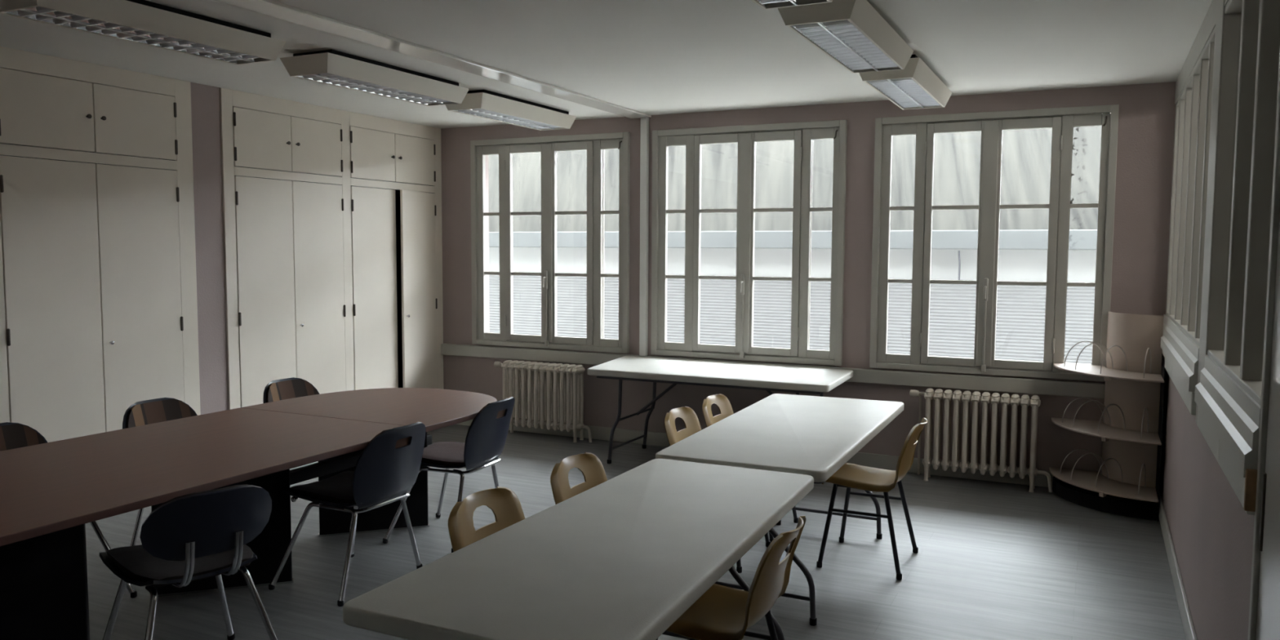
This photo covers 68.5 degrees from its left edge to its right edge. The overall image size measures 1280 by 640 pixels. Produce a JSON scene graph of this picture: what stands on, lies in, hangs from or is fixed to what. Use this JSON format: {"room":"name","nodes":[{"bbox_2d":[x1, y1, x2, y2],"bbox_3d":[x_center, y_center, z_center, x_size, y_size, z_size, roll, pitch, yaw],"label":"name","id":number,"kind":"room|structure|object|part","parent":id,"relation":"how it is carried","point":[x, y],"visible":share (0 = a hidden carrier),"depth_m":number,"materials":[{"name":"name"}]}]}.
{"room":"meeting room","nodes":[
{"label":"meeting room","id":0,"kind":"room"},
{"bbox_2d":[190,82,228,414],"bbox_3d":[-3.858,-0.146,5.239,0.675,2.700,7.900,2,5,26],"label":"wall","id":1,"kind":"structure","parent":0,"point":[205,99],"depth_m":6.37,"materials":[{"name":"paint"}]},
{"bbox_2d":[84,424,1186,639],"bbox_3d":[-0.431,1.394,3.809,8.200,0.120,8.140,2,5,26],"label":"floor","id":2,"kind":"structure","parent":0,"point":[993,560],"depth_m":4.82,"materials":[{"name":"grey plastic"}]},
{"bbox_2d":[0,422,137,598],"bbox_3d":[-2.728,0.892,4.215,0.630,0.797,0.578,2,5,26],"label":"upholstered chair","id":3,"kind":"object","parent":2,"relation":"on","point":[12,435],"visible":0.1,"depth_m":4.37,"materials":[{"name":"plastic"}]},
{"bbox_3d":[-2.461,1.070,4.322,0.257,0.414,0.049,0,4,0],"label":"leg","id":4,"kind":"part","parent":3,"relation":"part of","materials":[{"name":"silver metal"}]},
{"bbox_2d":[0,46,200,442],"bbox_3d":[-3.454,-0.183,5.776,0.519,2.699,1.333,2,5,26],"label":"tall cabinet","id":5,"kind":"object","parent":2,"relation":"on","point":[99,304],"visible":0.83,"depth_m":5.61,"materials":[{"name":"paint"}]},
{"bbox_3d":[-3.378,-1.186,5.347,0.022,0.405,0.548,2,5,26],"label":"door","id":6,"kind":"part","parent":5,"relation":"part of","materials":[{"name":"paint"}]},
{"bbox_3d":[-3.384,0.095,5.444,0.022,2.027,0.548,2,5,26],"label":"door","id":7,"kind":"part","parent":5,"relation":"part of","materials":[{"name":"paint"}]},
{"bbox_3d":[-3.214,-1.207,5.625,0.032,0.025,0.026,2,5,26],"label":"knob","id":8,"kind":"part","parent":5,"relation":"part of","materials":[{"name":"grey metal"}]},
{"bbox_3d":[-3.135,-1.222,5.844,0.022,0.405,0.548,2,5,26],"label":"door","id":9,"kind":"part","parent":5,"relation":"part of","materials":[{"name":"paint"}]},
{"bbox_3d":[-3.141,0.058,5.940,0.022,2.027,0.548,2,5,26],"label":"door","id":10,"kind":"part","parent":5,"relation":"part of","materials":[{"name":"paint"}]},
{"bbox_2d":[122,397,197,546],"bbox_3d":[-2.364,0.838,4.959,0.630,0.797,0.578,2,5,26],"label":"upholstered chair","id":11,"kind":"object","parent":2,"relation":"on","point":[140,413],"visible":0.27,"depth_m":5.03,"materials":[{"name":"plastic"}]},
{"bbox_3d":[-2.570,1.029,4.843,0.155,0.412,0.065,-3,5,-36],"label":"leg","id":12,"kind":"part","parent":11,"relation":"part of","materials":[{"name":"silver metal"}]},
{"bbox_2d":[98,484,277,639],"bbox_3d":[-1.690,0.964,3.510,0.607,0.770,0.558,4,6,43],"label":"upholstered chair","id":13,"kind":"object","parent":2,"relation":"on","point":[186,539],"visible":1,"depth_m":3.34,"materials":[{"name":"black plastic"}]},
{"bbox_3d":[-1.950,1.134,3.500,0.197,0.412,0.055,1,4,11],"label":"leg","id":14,"kind":"part","parent":13,"relation":"part of","materials":[{"name":"silver metal"}]},
{"bbox_3d":[-1.712,1.153,3.268,0.051,0.413,0.211,-1,4,-14],"label":"leg","id":15,"kind":"part","parent":13,"relation":"part of","materials":[{"name":"silver metal"}]},
{"bbox_3d":[-1.684,1.114,3.783,0.055,0.412,0.197,-1,4,-14],"label":"leg","id":16,"kind":"part","parent":13,"relation":"part of","materials":[{"name":"silver metal"}]},
{"bbox_3d":[-1.436,1.132,3.560,0.211,0.413,0.051,1,4,10],"label":"leg","id":17,"kind":"part","parent":13,"relation":"part of","materials":[{"name":"silver metal"}]},
{"bbox_2d":[0,387,497,639],"bbox_3d":[-2.027,0.932,4.114,1.250,0.740,3.923,2,5,26],"label":"meeting table","id":18,"kind":"object","parent":2,"relation":"on","point":[49,491],"visible":0.71,"depth_m":4.01,"materials":[{"name":"red laminate"}]},
{"bbox_3d":[-1.973,1.271,4.468,0.610,0.010,0.043,-1,5,-19],"label":"floor trim","id":19,"kind":"part","parent":18,"relation":"part of","materials":[{"name":"black metal"}]},
{"bbox_3d":[-1.522,1.204,5.391,0.610,0.010,0.043,-1,5,-19],"label":"floor trim","id":20,"kind":"part","parent":18,"relation":"part of","materials":[{"name":"black metal"}]},
{"bbox_2d":[262,377,319,462],"bbox_3d":[-1.965,0.778,5.775,0.630,0.797,0.578,2,5,26],"label":"upholstered chair","id":21,"kind":"object","parent":2,"relation":"on","point":[288,388],"visible":0.17,"depth_m":5.87,"materials":[{"name":"plastic"}]},
{"bbox_2d":[219,87,444,409],"bbox_3d":[-2.511,-0.320,7.643,0.574,2.699,2.380,2,5,26],"label":"tall cabinet","id":22,"kind":"object","parent":2,"relation":"on","point":[332,217],"visible":0.81,"depth_m":7.33,"materials":[{"name":"paint"}]},
{"bbox_3d":[-2.702,-1.286,6.729,0.022,0.405,0.510,2,5,26],"label":"door","id":23,"kind":"part","parent":22,"relation":"part of","materials":[{"name":"paint"}]},
{"bbox_3d":[-2.708,-0.006,6.825,0.022,2.027,0.510,2,5,26],"label":"door","id":24,"kind":"part","parent":22,"relation":"part of","materials":[{"name":"paint"}]},
{"bbox_3d":[-2.475,-1.320,7.192,0.022,0.405,0.510,2,5,26],"label":"door","id":25,"kind":"part","parent":22,"relation":"part of","materials":[{"name":"paint"}]},
{"bbox_3d":[-2.482,-0.040,7.288,0.022,2.027,0.510,2,5,26],"label":"door","id":26,"kind":"part","parent":22,"relation":"part of","materials":[{"name":"paint"}]},
{"bbox_3d":[-2.204,-1.361,7.747,0.022,0.405,0.524,2,5,26],"label":"door","id":27,"kind":"part","parent":22,"relation":"part of","materials":[{"name":"paint"}]},
{"bbox_3d":[-2.211,-0.080,7.844,0.022,2.027,0.524,2,5,26],"label":"door","id":28,"kind":"part","parent":22,"relation":"part of","materials":[{"name":"paint"}]},
{"bbox_3d":[-1.971,-1.395,8.223,0.022,0.405,0.524,2,5,26],"label":"door","id":29,"kind":"part","parent":22,"relation":"part of","materials":[{"name":"paint"}]},
{"bbox_3d":[-1.949,-0.114,8.306,0.022,2.027,0.524,2,5,19],"label":"door","id":30,"kind":"part","parent":22,"relation":"part of","materials":[{"name":"paint"}]},
{"bbox_2d":[268,422,426,606],"bbox_3d":[-1.359,0.875,4.537,0.630,0.797,0.578,2,5,26],"label":"upholstered chair","id":31,"kind":"object","parent":2,"relation":"on","point":[388,468],"visible":1,"depth_m":4.38,"materials":[{"name":"black plastic"}]},
{"bbox_3d":[-1.628,1.064,4.458,0.257,0.414,0.049,0,4,0],"label":"leg","id":32,"kind":"part","parent":31,"relation":"part of","materials":[{"name":"silver metal"}]},
{"bbox_3d":[-1.337,1.076,4.311,0.065,0.412,0.155,0,4,-2],"label":"leg","id":33,"kind":"part","parent":31,"relation":"part of","materials":[{"name":"silver metal"}]},
{"bbox_3d":[-1.452,1.038,4.819,0.049,0.414,0.257,-3,5,-38],"label":"leg","id":34,"kind":"part","parent":31,"relation":"part of","materials":[{"name":"silver metal"}]},
{"bbox_3d":[-1.313,0.858,4.513,0.344,0.043,0.338,2,5,26],"label":"seat frame","id":35,"kind":"part","parent":31,"relation":"part of","materials":[{"name":"silver metal"}]},
{"bbox_3d":[-1.156,1.049,4.680,0.155,0.412,0.065,-3,5,-36],"label":"leg","id":36,"kind":"part","parent":31,"relation":"part of","materials":[{"name":"silver metal"}]},
{"bbox_2d":[382,396,515,552],"bbox_3d":[-1.025,0.820,5.284,0.630,0.797,0.578,2,5,20],"label":"upholstered chair","id":37,"kind":"object","parent":2,"relation":"on","point":[486,434],"visible":0.83,"depth_m":5.13,"materials":[{"name":"plastic"}]},
{"bbox_3d":[-1.283,1.012,5.179,0.257,0.414,0.049,0,4,-6],"label":"leg","id":38,"kind":"part","parent":37,"relation":"part of","materials":[{"name":"silver metal"}]},
{"bbox_3d":[-1.144,0.984,5.556,0.049,0.414,0.257,-4,6,-44],"label":"leg","id":39,"kind":"part","parent":37,"relation":"part of","materials":[{"name":"silver metal"}]},
{"bbox_3d":[-0.978,1.021,5.061,0.065,0.412,0.155,0,4,-8],"label":"leg","id":40,"kind":"part","parent":37,"relation":"part of","materials":[{"name":"silver metal"}]},
{"bbox_3d":[-0.977,0.803,5.265,0.344,0.043,0.338,2,5,20],"label":"seat frame","id":41,"kind":"part","parent":37,"relation":"part of","materials":[{"name":"silver metal"}]},
{"bbox_3d":[-0.835,0.993,5.447,0.155,0.412,0.065,-3,6,-41],"label":"leg","id":42,"kind":"part","parent":37,"relation":"part of","materials":[{"name":"silver metal"}]},
{"bbox_2d":[447,486,524,551],"bbox_3d":[-0.371,0.998,3.237,0.495,0.758,0.488,2,5,26],"label":"chair","id":43,"kind":"object","parent":2,"relation":"on","point":[504,504],"visible":0.34,"depth_m":3.31,"materials":[{"name":"yellow plastic"}]},
{"bbox_2d":[493,360,591,442],"bbox_3d":[-0.833,0.686,8.082,0.971,0.647,0.187,2,5,26],"label":"radiator","id":44,"kind":"object","parent":2,"relation":"on","point":[548,395],"visible":0.94,"depth_m":8.00,"materials":[{"name":"beige metal"}]},
{"bbox_3d":[-1.246,0.388,8.245,0.065,0.052,0.052,2,5,26],"label":"valve knob","id":45,"kind":"part","parent":44,"relation":"part of","materials":[{"name":"beige paint"}]},
{"bbox_2d":[342,458,813,639],"bbox_3d":[-0.004,1.025,3.011,0.758,0.740,1.857,2,5,26],"label":"folding table","id":46,"kind":"object","parent":2,"relation":"on","point":[624,557],"visible":0.96,"depth_m":2.62,"materials":[{"name":"plastic"}]},
{"bbox_3d":[0.424,1.012,3.535,0.274,0.669,0.025,2,5,26],"label":"leg","id":47,"kind":"part","parent":46,"relation":"part of","materials":[{"name":"grey metal"}]},
{"bbox_2d":[550,452,607,504],"bbox_3d":[-0.086,0.955,3.820,0.495,0.758,0.488,2,5,26],"label":"chair","id":48,"kind":"object","parent":2,"relation":"on","point":[591,467],"visible":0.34,"depth_m":3.90,"materials":[{"name":"yellow plastic"}]},
{"bbox_2d":[664,406,770,573],"bbox_3d":[0.395,0.868,5.006,0.495,0.758,0.488,2,5,26],"label":"chair","id":49,"kind":"object","parent":2,"relation":"on","point":[692,425],"visible":0.3,"depth_m":5.10,"materials":[{"name":"beige wood"}]},
{"bbox_3d":[0.487,1.049,4.754,0.022,0.417,0.111,-1,5,-17],"label":"leg","id":50,"kind":"part","parent":49,"relation":"part of","materials":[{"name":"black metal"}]},
{"bbox_3d":[0.661,1.023,5.108,0.111,0.417,0.022,-1,5,-21],"label":"leg","id":51,"kind":"part","parent":49,"relation":"part of","materials":[{"name":"black metal"}]},
{"bbox_2d":[587,355,853,463],"bbox_3d":[0.551,0.729,6.976,1.937,0.740,0.911,2,5,26],"label":"folding table","id":52,"kind":"object","parent":2,"relation":"on","point":[769,378],"visible":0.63,"depth_m":6.78,"materials":[{"name":"plastic"}]},
{"bbox_3d":[-0.191,0.743,7.064,0.121,0.670,0.036,2,5,26],"label":"leg","id":53,"kind":"part","parent":52,"relation":"part of","materials":[{"name":"grey metal"}]},
{"bbox_3d":[0.077,0.703,7.611,0.121,0.670,0.036,2,5,26],"label":"leg","id":54,"kind":"part","parent":52,"relation":"part of","materials":[{"name":"grey metal"}]},
{"bbox_3d":[0.554,0.417,6.952,1.802,0.022,0.847,2,5,26],"label":"under frame","id":55,"kind":"part","parent":52,"relation":"part of","materials":[{"name":"grey metal"}]},
{"bbox_2d":[656,515,805,639],"bbox_3d":[0.280,1.013,3.076,0.495,0.758,0.488,2,5,26],"label":"chair","id":56,"kind":"object","parent":2,"relation":"on","point":[722,612],"visible":0.77,"depth_m":2.96,"materials":[{"name":"beige wood"}]},
{"bbox_3d":[0.478,1.165,3.211,0.132,0.418,0.023,0,4,-10],"label":"leg","id":57,"kind":"part","parent":56,"relation":"part of","materials":[{"name":"black metal"}]},
{"bbox_2d":[702,393,798,542],"bbox_3d":[0.623,0.835,5.461,0.495,0.758,0.488,2,5,26],"label":"chair","id":58,"kind":"object","parent":2,"relation":"on","point":[722,402],"visible":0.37,"depth_m":5.57,"materials":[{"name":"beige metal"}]},
{"bbox_3d":[0.716,1.016,5.209,0.022,0.417,0.111,-1,5,-17],"label":"leg","id":59,"kind":"part","parent":58,"relation":"part of","materials":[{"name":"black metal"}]},
{"bbox_3d":[0.889,0.990,5.563,0.111,0.417,0.022,-1,5,-21],"label":"leg","id":60,"kind":"part","parent":58,"relation":"part of","materials":[{"name":"black metal"}]},
{"bbox_2d":[655,393,903,626],"bbox_3d":[0.779,0.895,4.793,0.819,0.740,1.934,2,5,26],"label":"folding table","id":61,"kind":"object","parent":2,"relation":"on","point":[814,436],"visible":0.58,"depth_m":4.46,"materials":[{"name":"plastic"}]},
{"bbox_3d":[0.640,0.970,4.102,0.274,0.669,0.025,2,5,26],"label":"leg","id":62,"kind":"part","parent":61,"relation":"part of","materials":[{"name":"grey metal"}]},
{"bbox_3d":[1.237,0.881,5.323,0.274,0.669,0.025,2,5,26],"label":"leg","id":63,"kind":"part","parent":61,"relation":"part of","materials":[{"name":"grey metal"}]},
{"bbox_2d":[816,417,927,580],"bbox_3d":[1.229,0.881,4.890,0.495,0.758,0.488,2,5,26],"label":"chair","id":64,"kind":"object","parent":2,"relation":"on","point":[850,475],"visible":0.84,"depth_m":4.80,"materials":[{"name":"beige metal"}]},
{"bbox_3d":[0.961,1.047,4.812,0.111,0.417,0.022,-1,5,-21],"label":"leg","id":65,"kind":"part","parent":64,"relation":"part of","materials":[{"name":"black metal"}]},
{"bbox_3d":[1.134,1.021,5.166,0.022,0.417,0.111,-1,5,-17],"label":"leg","id":66,"kind":"part","parent":64,"relation":"part of","materials":[{"name":"black metal"}]},
{"bbox_3d":[1.188,0.838,4.906,0.250,0.016,0.346,2,5,26],"label":"seat frame","id":67,"kind":"part","parent":64,"relation":"part of","materials":[{"name":"black metal"}]},
{"bbox_3d":[1.253,1.059,4.670,0.023,0.418,0.132,-2,5,-28],"label":"leg","id":68,"kind":"part","parent":64,"relation":"part of","materials":[{"name":"black metal"}]},
{"bbox_3d":[1.426,1.033,5.024,0.132,0.418,0.023,0,4,-10],"label":"leg","id":69,"kind":"part","parent":64,"relation":"part of","materials":[{"name":"black metal"}]},
{"bbox_2d":[909,388,1052,492],"bbox_3d":[2.359,0.820,6.531,0.954,0.647,0.187,2,5,26],"label":"radiator","id":70,"kind":"object","parent":2,"relation":"on","point":[1005,400],"visible":1,"depth_m":6.47,"materials":[{"name":"beige metal"}]},
{"bbox_3d":[1.954,0.522,6.690,0.065,0.052,0.052,2,5,26],"label":"valve knob","id":71,"kind":"part","parent":70,"relation":"part of","materials":[{"name":"beige paint"}]},
{"bbox_2d":[1048,311,1165,521],"bbox_3d":[2.948,0.574,5.973,0.633,1.225,0.650,2,5,26],"label":"display stand","id":72,"kind":"object","parent":2,"relation":"on","point":[1127,482],"visible":1,"depth_m":5.93,"materials":[{"name":"beige wood"}]},
{"bbox_2d":[1048,466,1158,502],"bbox_3d":[2.942,1.055,6.011,0.625,0.030,0.650,2,5,26],"label":"shelf","id":73,"kind":"object","parent":72,"relation":"attached to","point":[1107,484],"depth_m":5.95,"materials":[{"name":"beige wood"}]},
{"bbox_2d":[1051,417,1161,444],"bbox_3d":[2.944,0.711,5.985,0.625,0.030,0.650,2,5,26],"label":"shelf","id":74,"kind":"object","parent":72,"relation":"attached to","point":[1107,430],"depth_m":5.92,"materials":[{"name":"beige wood"}]},
{"bbox_2d":[1053,363,1164,382],"bbox_3d":[2.946,0.340,5.957,0.625,0.030,0.650,2,5,26],"label":"shelf","id":75,"kind":"object","parent":72,"relation":"attached to","point":[1108,371],"depth_m":5.89,"materials":[{"name":"beige wood"}]},
{"bbox_3d":[3.247,0.700,5.880,0.006,0.990,0.570,2,5,26],"label":"panel","id":76,"kind":"part","parent":72,"relation":"part of","materials":[{"name":"black wood"}]},
{"bbox_2d":[0,0,1279,128],"bbox_3d":[-0.416,-1.458,3.594,8.200,0.200,8.140,2,5,26],"label":"ceiling","id":77,"kind":"structure","parent":0,"point":[651,57],"depth_m":5.06,"materials":[{"name":"paint"}]},
{"bbox_2d":[0,0,285,64],"bbox_3d":[-2.249,-1.356,4.319,0.356,0.130,1.270,2,5,26],"label":"fluorescent ceiling light","id":78,"kind":"object","parent":77,"relation":"attached to","point":[144,22],"visible":1,"depth_m":4.24,"materials":[{"name":"beige paint"}]},
{"bbox_2d":[280,48,469,106],"bbox_3d":[-1.565,-1.458,5.717,0.356,0.130,1.270,2,5,26],"label":"fluorescent ceiling light","id":79,"kind":"object","parent":77,"relation":"attached to","point":[331,67],"visible":1,"depth_m":5.50,"materials":[{"name":"white metal"}]},
{"bbox_2d":[214,0,651,118],"bbox_3d":[-1.678,-1.400,4.192,0.185,0.018,7.699,2,5,26],"label":"ceiling beam","id":80,"kind":"structure","parent":77,"relation":"attached to","point":[273,8],"depth_m":5.05,"materials":[{"name":"white paint"}]},
{"bbox_2d":[444,89,576,130],"bbox_3d":[-0.943,-1.551,6.990,0.356,0.130,1.270,2,5,26],"label":"fluorescent ceiling light","id":81,"kind":"object","parent":77,"relation":"attached to","point":[484,104],"visible":0.98,"depth_m":6.80,"materials":[{"name":"white metal"}]},
{"bbox_2d":[751,0,832,9],"bbox_3d":[0.352,-1.253,3.132,0.356,0.130,1.270,2,5,26],"label":"fluorescent ceiling light","id":82,"kind":"object","parent":77,"relation":"attached to","point":[764,4],"visible":1,"depth_m":3.65,"materials":[{"name":"white metal"}]},
{"bbox_2d":[777,0,913,73],"bbox_3d":[1.005,-1.351,4.468,0.356,0.130,1.270,2,5,26],"label":"fluorescent ceiling light","id":83,"kind":"object","parent":77,"relation":"attached to","point":[852,33],"visible":0.99,"depth_m":4.24,"materials":[{"name":"white metal"}]},
{"bbox_2d":[858,54,952,109],"bbox_3d":[1.641,-1.445,5.768,0.356,0.130,1.270,2,5,26],"label":"fluorescent ceiling light","id":84,"kind":"object","parent":77,"relation":"attached to","point":[914,86],"visible":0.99,"depth_m":5.56,"materials":[{"name":"white metal"}]},
{"bbox_2d":[440,81,1175,471],"bbox_3d":[0.623,-0.337,7.546,6.700,3.020,0.290,2,5,26],"label":"wall","id":85,"kind":"structure","parent":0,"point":[1147,111],"depth_m":6.94,"materials":[{"name":"paint"}]},
{"bbox_2d":[470,132,630,353],"bbox_3d":[-0.801,-0.660,8.091,1.572,1.818,0.178,2,5,26],"label":"window","id":86,"kind":"structure","parent":85,"relation":"attached to","point":[595,144],"depth_m":8.07,"materials":[{"name":"beige paint"}]},
{"bbox_2d":[476,145,500,340],"bbox_3d":[-1.340,-0.682,8.391,0.244,1.728,0.045,2,5,26],"label":"light","id":87,"kind":"object","parent":86,"relation":"attached to","point":[482,150],"depth_m":8.40,"materials":[{"name":"clear glass"}]},
{"bbox_2d":[600,138,622,347],"bbox_3d":[-0.225,-0.635,7.848,0.226,1.728,0.045,2,5,26],"label":"light","id":88,"kind":"object","parent":86,"relation":"attached to","point":[605,144],"depth_m":7.84,"materials":[{"name":"clear glass"}]},
{"bbox_2d":[650,120,847,365],"bbox_3d":[0.806,-0.593,7.310,1.572,1.818,0.178,2,5,26],"label":"window","id":89,"kind":"structure","parent":85,"relation":"attached to","point":[803,134],"depth_m":7.28,"materials":[{"name":"beige paint"}]},
{"bbox_2d":[657,135,686,351],"bbox_3d":[0.267,-0.615,7.609,0.244,1.728,0.045,2,5,26],"label":"window pane","id":90,"kind":"object","parent":89,"relation":"attached to","point":[664,142],"depth_m":7.61,"materials":[{"name":"clear glass"}]},
{"bbox_2d":[806,127,839,359],"bbox_3d":[1.383,-0.568,7.067,0.226,1.728,0.045,2,5,26],"label":"light","id":91,"kind":"object","parent":89,"relation":"attached to","point":[812,133],"depth_m":7.03,"materials":[{"name":"clear glass"}]},
{"bbox_2d":[456,418,1053,487],"bbox_3d":[0.790,1.010,7.445,5.810,0.112,0.017,2,5,26],"label":"baseboard","id":92,"kind":"structure","parent":85,"relation":"attached to","point":[888,462],"depth_m":7.00,"materials":[{"name":"beige paint"}]},
{"bbox_2d":[869,104,1119,382],"bbox_3d":[2.409,-0.525,6.531,1.572,1.818,0.178,2,5,26],"label":"window","id":93,"kind":"structure","parent":85,"relation":"attached to","point":[1062,121],"depth_m":6.51,"materials":[{"name":"beige paint"}]},
{"bbox_2d":[876,123,916,364],"bbox_3d":[1.870,-0.548,6.831,0.244,1.728,0.045,2,5,26],"label":"light","id":94,"kind":"object","parent":93,"relation":"attached to","point":[886,131],"depth_m":6.82,"materials":[{"name":"clear glass"}]},
{"bbox_2d":[1062,112,1110,373],"bbox_3d":[2.985,-0.501,6.289,0.226,1.728,0.045,2,5,26],"label":"light","id":95,"kind":"object","parent":93,"relation":"attached to","point":[1077,120],"depth_m":6.24,"materials":[{"name":"clear glass"}]},
{"bbox_2d":[1160,203,1279,639],"bbox_3d":[1.778,0.082,2.610,0.120,2.700,7.700,2,5,26],"label":"wall","id":96,"kind":"structure","parent":0,"point":[1211,531],"depth_m":3.59,"materials":[{"name":"paint"}]},
{"bbox_2d":[1161,351,1172,378],"bbox_3d":[3.135,0.237,5.585,0.027,0.098,1.191,2,5,26],"label":"trim","id":97,"kind":"structure","parent":96,"relation":"attached to","point":[1168,366],"depth_m":5.34,"materials":[{"name":"white paint"}]},
{"bbox_2d":[1158,493,1197,639],"bbox_3d":[2.503,1.252,4.360,0.015,0.112,4.040,2,5,26],"label":"baseboard","id":98,"kind":"structure","parent":96,"relation":"attached to","point":[1185,615],"depth_m":4.44,"materials":[{"name":"beige paint"}]},
{"bbox_2d":[1160,314,1199,391],"bbox_3d":[2.867,0.133,5.037,0.040,0.185,2.395,2,5,26],"label":"trim","id":99,"kind":"structure","parent":96,"relation":"attached to","point":[1182,353],"depth_m":4.56,"materials":[{"name":"white paint"}]},
{"bbox_2d":[1171,366,1196,415],"bbox_3d":[2.608,0.315,4.509,0.027,0.098,1.198,2,5,26],"label":"trim","id":100,"kind":"structure","parent":96,"relation":"attached to","point":[1188,397],"depth_m":4.27,"materials":[{"name":"white paint"}]},
{"bbox_2d":[1196,406,1219,462],"bbox_3d":[2.063,0.397,3.393,0.027,0.098,0.740,2,5,26],"label":"trim","id":101,"kind":"structure","parent":96,"relation":"attached to","point":[1211,437],"depth_m":3.34,"materials":[{"name":"white paint"}]},
{"bbox_2d":[1165,0,1279,422],"bbox_3d":[2.560,-0.484,4.193,0.120,1.798,4.097,2,5,26],"label":"window","id":102,"kind":"structure","parent":96,"relation":"in","point":[1227,82],"depth_m":3.62,"materials":[{"name":"beige paint"}]},
{"bbox_3d":[2.348,-0.452,3.760,0.120,1.798,0.270,2,5,26],"label":"post","id":103,"kind":"part","parent":102,"relation":"part of","materials":[{"name":"beige paint"}]},
{"bbox_3d":[2.541,-0.562,4.159,0.001,1.320,3.930,2,5,26],"label":"glass","id":104,"kind":"part","parent":102,"relation":"part of","materials":[{"name":"clear glass"}]},
{"bbox_2d":[1194,355,1260,511],"bbox_3d":[1.907,0.318,3.080,0.040,0.270,1.432,2,5,26],"label":"trim","id":105,"kind":"structure","parent":96,"relation":"attached to","point":[1233,415],"depth_m":2.77,"materials":[{"name":"white paint"}]},
{"bbox_2d":[1217,440,1254,515],"bbox_3d":[1.753,0.443,2.760,0.027,0.098,0.660,2,5,26],"label":"trim","id":106,"kind":"structure","parent":96,"relation":"attached to","point":[1230,470],"depth_m":2.75,"materials":[{"name":"white paint"}]},
{"bbox_2d":[1241,484,1244,506],"bbox_3d":[1.609,0.467,2.487,0.024,0.066,0.068,2,5,26],"label":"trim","id":107,"kind":"structure","parent":96,"relation":"attached to","point":[1243,490],"depth_m":2.49,"materials":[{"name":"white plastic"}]},
{"bbox_2d":[1247,62,1279,639],"bbox_3d":[1.451,0.424,1.981,0.132,2.110,0.970,2,5,26],"label":"door","id":108,"kind":"structure","parent":96,"relation":"in","point":[1266,536],"depth_m":2.36,"materials":[{"name":"beige paint"}]},
{"bbox_3d":[1.587,0.488,2.395,0.008,0.200,0.023,2,5,26],"label":"lock plate","id":109,"kind":"part","parent":108,"relation":"part of","materials":[{"name":"grey metal"}]},
{"label":"outside","id":110,"kind":"structure","parent":0,"visible":0},
{"bbox_3d":[4.727,1.033,13.475,24.000,0.200,13.760,2,5,26],"label":"yard","id":111,"kind":"structure","parent":110,"visible":0},
{"bbox_2d":[488,125,1102,364],"bbox_3d":[2.807,-0.530,10.534,21.000,3.338,0.648,2,5,26],"label":"window panes","id":112,"kind":"structure","parent":111,"relation":"on","point":[1026,154],"depth_m":10.78,"materials":[{"name":"grey"}]}
]}

